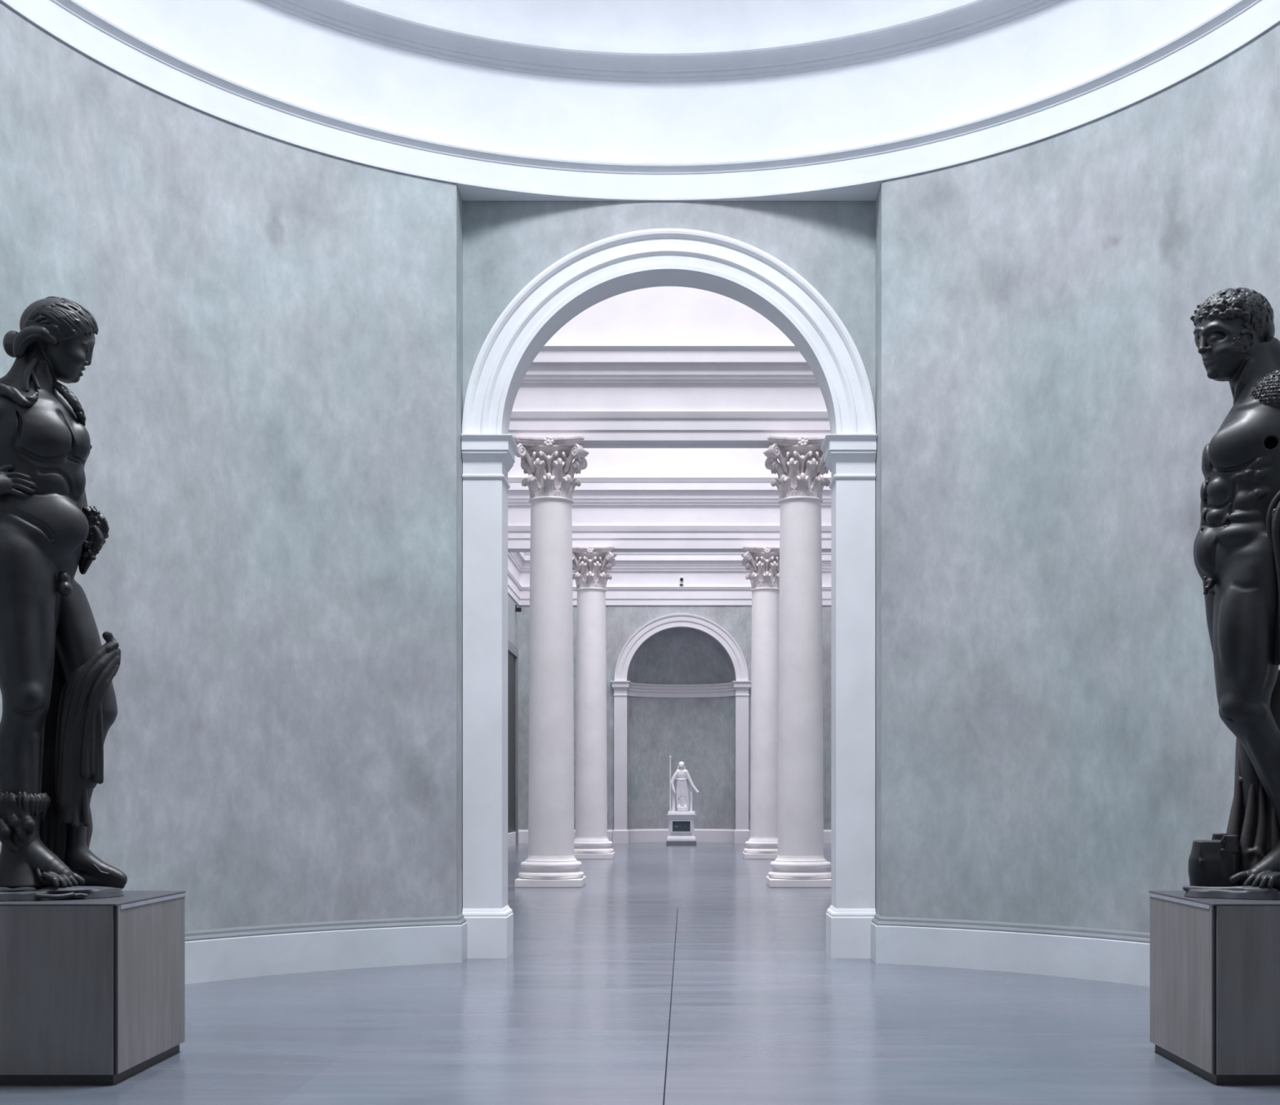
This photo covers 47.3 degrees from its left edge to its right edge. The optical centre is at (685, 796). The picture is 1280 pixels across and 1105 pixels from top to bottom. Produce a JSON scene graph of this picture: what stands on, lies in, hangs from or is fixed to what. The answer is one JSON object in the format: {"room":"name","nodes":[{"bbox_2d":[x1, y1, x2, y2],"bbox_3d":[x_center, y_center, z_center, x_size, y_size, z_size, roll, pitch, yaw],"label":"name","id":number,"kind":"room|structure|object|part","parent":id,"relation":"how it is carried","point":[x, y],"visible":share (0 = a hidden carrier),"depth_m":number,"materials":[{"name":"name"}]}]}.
{"room":"museum","nodes":[
{"label":"museum","id":0,"kind":"room"},
{"bbox_2d":[0,0,462,931],"bbox_3d":[-4.235,-2.155,10.129,2.908,7.510,9.774,0,0,8],"label":"wall","id":1,"kind":"structure","parent":0,"point":[270,393],"depth_m":12.96,"materials":[{"name":"grey paint"}]},
{"bbox_2d":[184,913,467,984],"bbox_3d":[-3.979,1.377,10.143,2.509,0.445,9.089,0,0,8],"label":"baseboard","id":2,"kind":"structure","parent":1,"relation":"attached to","point":[246,952],"depth_m":13.35,"materials":[{"name":"paint"}]},
{"bbox_2d":[507,593,518,648],"bbox_3d":[-5.865,-7.400,32.230,0.400,18.000,34.540,0,0,0],"label":"wall","id":3,"kind":"structure","parent":0,"point":[513,616],"depth_m":47.88,"materials":[{"name":"grey paint"}]},
{"bbox_2d":[507,640,518,844],"bbox_3d":[-5.615,-1.650,46.950,0.100,6.500,3.100,0,0,0],"label":"door","id":4,"kind":"structure","parent":3,"relation":"in","point":[513,651],"depth_m":47.62,"materials":[{"name":"grey paint"}]},
{"bbox_2d":[515,604,521,612],"bbox_3d":[-5.575,-6.261,48.600,0.200,0.230,0.160,0,0,0],"label":"camera","id":5,"kind":"object","parent":3,"relation":"attached to","point":[517,609],"visible":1,"depth_m":48.52,"materials":[{"name":"black plastic"}]},
{"bbox_2d":[507,830,612,847],"bbox_3d":[-4.076,1.370,32.235,3.178,0.460,34.530,0,0,0],"label":"baseboard","id":6,"kind":"structure","parent":3,"relation":"attached to","point":[522,834],"depth_m":49.46,"materials":[{"name":"white paint"}]},
{"bbox_2d":[507,448,831,552],"bbox_3d":[-0.140,-11.370,37.508,11.650,10.059,0.845,0,0,0],"label":"trim","id":7,"kind":"structure","parent":3,"relation":"attached to","point":[626,500],"depth_m":37.35,"materials":[{"name":"white paint"}]},
{"bbox_2d":[508,286,831,448],"bbox_3d":[-0.140,-11.346,25.957,11.650,10.108,0.845,0,0,0],"label":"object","id":8,"kind":"structure","parent":3,"relation":"attached to","point":[659,366],"depth_m":25.80,"materials":[{"name":"white paint"}]},
{"bbox_2d":[0,842,1279,1104],"bbox_3d":[0.000,1.700,23.500,20.000,0.200,59.000,0,0,0],"label":"floor","id":9,"kind":"structure","parent":0,"point":[675,975],"depth_m":10.14,"materials":[{"name":"stone"}]},
{"bbox_2d":[0,890,186,1084],"bbox_3d":[-3.698,1.097,8.610,1.124,1.006,1.120,0,0,0],"label":"pedestal","id":10,"kind":"object","parent":9,"relation":"on","point":[92,990],"visible":0.83,"depth_m":8.05,"materials":[{"name":"grey wood"},{"name":"dark metal"}]},
{"bbox_3d":[-3.700,1.072,8.057,1.076,0.932,0.015,0,0,0],"label":"panel","id":11,"kind":"part","parent":10,"relation":"part of","materials":[{"name":"grey wood"}]},
{"bbox_2d":[0,296,127,901],"bbox_3d":[-3.828,-1.179,8.577,1.020,3.545,0.736,0,0,-20],"label":"statue","id":12,"kind":"object","parent":10,"relation":"on","point":[60,707],"visible":1,"depth_m":8.44,"materials":[{"name":"stone"}]},
{"bbox_2d":[54,631,120,828],"bbox_3d":[-3.549,-0.396,8.657,0.357,1.168,0.214,0,0,3],"label":"drapery","id":13,"kind":"object","parent":12,"relation":"hanging from","point":[86,707],"depth_m":8.60,"materials":[{"name":"metal"}]},
{"bbox_3d":[-3.147,1.072,8.610,0.015,0.932,1.076,0,0,0],"label":"panel","id":14,"kind":"part","parent":10,"relation":"part of","materials":[{"name":"grey wood"}]},
{"bbox_2d":[512,435,588,888],"bbox_3d":[-2.405,-2.356,26.100,1.270,7.913,1.270,0,0,0],"label":"column","id":15,"kind":"structure","parent":9,"relation":"on","point":[551,862],"depth_m":25.75,"materials":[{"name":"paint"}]},
{"bbox_2d":[572,546,617,859],"bbox_3d":[-2.435,-2.381,37.640,1.270,7.962,1.270,0,0,0],"label":"column","id":16,"kind":"structure","parent":9,"relation":"on","point":[591,842],"depth_m":37.30,"materials":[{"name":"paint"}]},
{"bbox_2d":[666,814,696,845],"bbox_3d":[-0.142,1.104,47.900,0.980,0.992,0.980,0,0,0],"label":"pedestal","id":17,"kind":"object","parent":9,"relation":"on","point":[681,827],"visible":1,"depth_m":47.47,"materials":[{"name":"grey stone"}]},
{"bbox_3d":[-0.142,0.983,47.468,0.680,0.401,0.045,0,0,0],"label":"panel frame","id":18,"kind":"part","parent":17,"relation":"part of","materials":[{"name":"white stone"}]},
{"bbox_3d":[-0.142,0.982,47.479,0.580,0.339,0.022,0,0,0],"label":"inscription panel","id":19,"kind":"part","parent":17,"relation":"part of","materials":[{"name":"stone"}]},
{"bbox_2d":[667,755,699,814],"bbox_3d":[-0.073,-0.358,47.900,1.031,1.921,0.487,0,0,0],"label":"statue","id":20,"kind":"object","parent":17,"relation":"on","point":[681,802],"visible":0.99,"depth_m":47.81,"materials":[{"name":"white stone"}]},
{"bbox_2d":[740,546,779,859],"bbox_3d":[2.075,-2.381,37.640,1.270,7.962,1.270,0,0,0],"label":"column","id":21,"kind":"structure","parent":9,"relation":"on","point":[763,566],"depth_m":37.29,"materials":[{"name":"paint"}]},
{"bbox_2d":[763,435,831,888],"bbox_3d":[2.055,-2.356,26.100,1.270,7.913,1.270,0,0,0],"label":"column","id":22,"kind":"structure","parent":9,"relation":"on","point":[800,862],"depth_m":25.75,"materials":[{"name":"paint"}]},
{"bbox_2d":[1148,890,1279,1084],"bbox_3d":[3.468,1.097,8.610,1.124,1.006,1.120,0,0,0],"label":"pedestal","id":23,"kind":"object","parent":9,"relation":"on","point":[1215,962],"visible":0.93,"depth_m":8.07,"materials":[{"name":"grey wood veneer"},{"name":"dark metal"}]},
{"bbox_3d":[2.917,1.072,8.610,0.015,0.932,1.076,0,0,0],"label":"panel","id":24,"kind":"part","parent":23,"relation":"part of","materials":[{"name":"grey wood"}]},
{"bbox_2d":[1182,287,1279,900],"bbox_3d":[3.477,-1.212,8.607,1.028,3.610,0.781,0,0,22],"label":"statue","id":25,"kind":"object","parent":23,"relation":"on","point":[1237,544],"visible":1,"depth_m":8.49,"materials":[{"name":"stone"}]},
{"bbox_2d":[1266,490,1279,665],"bbox_3d":[3.444,-1.262,8.331,0.227,1.023,0.207,0,0,-16],"label":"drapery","id":26,"kind":"object","parent":25,"relation":"hanging from","point":[1273,497],"depth_m":8.36,"materials":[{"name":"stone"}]},
{"bbox_3d":[3.470,1.072,8.057,1.076,0.932,0.015,0,0,0],"label":"panel","id":27,"kind":"part","parent":23,"relation":"part of","materials":[{"name":"grey wood"}]},
{"bbox_2d":[75,0,1236,163],"bbox_3d":[-0.230,-6.723,9.410,11.040,0.845,11.040,0,0,0],"label":"cove","id":28,"kind":"structure","parent":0,"point":[255,44],"depth_m":13.86,"materials":[{"name":"white paint"}]},
{"bbox_2d":[0,0,1279,200],"bbox_3d":[-0.230,-6.110,9.410,10.340,0.400,10.340,0,0,0],"label":"trim","id":29,"kind":"structure","parent":28,"relation":"on","point":[71,22],"depth_m":13.44,"materials":[{"name":"white paint"}]},
{"bbox_2d":[257,0,1062,81],"bbox_3d":[-0.230,-7.245,9.410,10.940,0.290,10.940,0,0,0],"label":"trim","id":30,"kind":"structure","parent":28,"relation":"attached to","point":[375,20],"depth_m":14.04,"materials":[{"name":"white paint"}]},
{"bbox_2d":[377,0,944,43],"bbox_3d":[-0.230,-9.050,9.410,10.320,3.460,10.320,0,0,0],"label":"ceiling","id":31,"kind":"structure","parent":0,"point":[630,21],"depth_m":14.16,"materials":[{"name":"white paint"}]},
{"bbox_2d":[462,200,875,412],"bbox_3d":[-0.165,-2.155,14.690,4.794,7.510,0.420,0,0,0],"label":"wall","id":32,"kind":"structure","parent":0,"point":[507,244],"depth_m":14.48,"materials":[{"name":"grey paint"}]},
{"bbox_2d":[461,434,518,959],"bbox_3d":[-1.957,-0.978,14.614,0.496,5.156,0.593,0,0,0],"label":"trim","id":33,"kind":"structure","parent":32,"relation":"attached to","point":[487,460],"depth_m":14.42,"materials":[{"name":"white paint"}]},
{"bbox_2d":[462,228,875,434],"bbox_3d":[-0.165,-4.576,14.640,4.080,2.040,0.540,0,0,0],"label":"trim","id":34,"kind":"structure","parent":32,"relation":"attached to","point":[595,273],"depth_m":14.41,"materials":[{"name":"white paint"}]},
{"bbox_2d":[457,182,880,200],"bbox_3d":[-0.157,-6.035,14.397,4.686,0.250,1.005,0,0,0],"label":"soffit","id":35,"kind":"object","parent":32,"relation":"attached to","point":[868,192],"visible":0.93,"depth_m":14.37,"materials":[{"name":"white paint"}]},
{"bbox_2d":[820,434,876,959],"bbox_3d":[1.627,-0.978,14.614,0.496,5.156,0.593,0,0,0],"label":"trim","id":36,"kind":"structure","parent":32,"relation":"attached to","point":[850,459],"depth_m":14.42,"materials":[{"name":"white paint"}]},
{"bbox_2d":[518,605,831,831],"bbox_3d":[-0.140,-7.400,49.750,11.850,18.000,0.500,0,0,0],"label":"wall","id":37,"kind":"structure","parent":0,"point":[622,622],"depth_m":49.50,"materials":[{"name":"grey paint"}]},
{"bbox_2d":[610,680,630,843],"bbox_3d":[-2.209,-1.149,49.555,0.655,5.498,0.470,0,0,0],"label":"trim","id":38,"kind":"structure","parent":37,"relation":"attached to","point":[620,833],"depth_m":49.43,"materials":[{"name":"white paint"}]},
{"bbox_2d":[507,552,831,605],"bbox_3d":[-0.140,-11.438,43.885,11.590,9.924,11.770,0,0,0],"label":"trim","id":39,"kind":"structure","parent":37,"relation":"attached to","point":[638,579],"depth_m":49.44,"materials":[{"name":"white paint"}]},
{"bbox_2d":[613,613,748,680],"bbox_3d":[-0.147,-5.035,49.593,4.550,2.275,0.415,0,0,0],"label":"trim","id":40,"kind":"structure","parent":37,"relation":"attached to","point":[704,625],"depth_m":49.42,"materials":[{"name":"white paint"}]},
{"bbox_2d":[679,577,684,585],"bbox_3d":[-0.138,-7.288,49.438,0.140,0.290,0.105,0,0,0],"label":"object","id":41,"kind":"object","parent":37,"relation":"attached to","point":[681,579],"visible":1,"depth_m":49.44,"materials":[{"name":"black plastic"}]},
{"bbox_2d":[732,680,751,843],"bbox_3d":[1.916,-1.149,49.555,0.655,5.498,0.470,0,0,0],"label":"trim","id":42,"kind":"structure","parent":37,"relation":"attached to","point":[741,833],"depth_m":49.43,"materials":[{"name":"white paint"}]},
{"bbox_2d":[626,627,735,829],"bbox_3d":[-0.147,-2.175,50.561,4.178,7.550,1.562,0,0,0],"label":"wall","id":43,"kind":"structure","parent":0,"point":[700,733],"depth_m":50.77,"materials":[{"name":"grey paint"}]},
{"bbox_2d":[626,682,735,697],"bbox_3d":[-0.147,-3.668,50.414,3.766,0.460,1.269,0,0,0],"label":"trim","id":44,"kind":"structure","parent":43,"relation":"attached to","point":[637,690],"depth_m":50.79,"materials":[{"name":"white paint"}]},
{"bbox_2d":[627,829,735,843],"bbox_3d":[-0.147,1.370,50.414,3.766,0.460,1.269,0,0,0],"label":"baseboard","id":45,"kind":"structure","parent":43,"relation":"attached to","point":[634,835],"depth_m":50.70,"materials":[{"name":"white paint"}]},
{"bbox_2d":[875,22,1279,933],"bbox_3d":[3.811,-2.155,10.107,2.848,7.510,9.754,0,0,-7],"label":"wall","id":46,"kind":"structure","parent":0,"point":[1054,747],"depth_m":13.05,"materials":[{"name":"grey paint"}]},
{"bbox_2d":[870,913,1150,986],"bbox_3d":[3.555,1.377,10.122,2.449,0.445,9.072,0,0,-7],"label":"baseboard","id":47,"kind":"structure","parent":46,"relation":"attached to","point":[1122,957],"depth_m":13.25,"materials":[{"name":"paint"}]},
{"bbox_3d":[5.585,-7.400,32.230,0.400,18.000,34.540,0,0,0],"label":"wall","id":48,"kind":"structure","parent":0,"visible":0},
{"bbox_2d":[823,830,831,843],"bbox_3d":[3.789,1.370,32.235,3.192,0.460,34.530,0,0,0],"label":"baseboard","id":49,"kind":"structure","parent":48,"relation":"attached to","point":[827,833],"depth_m":49.46,"materials":[{"name":"white paint"}]}
]}

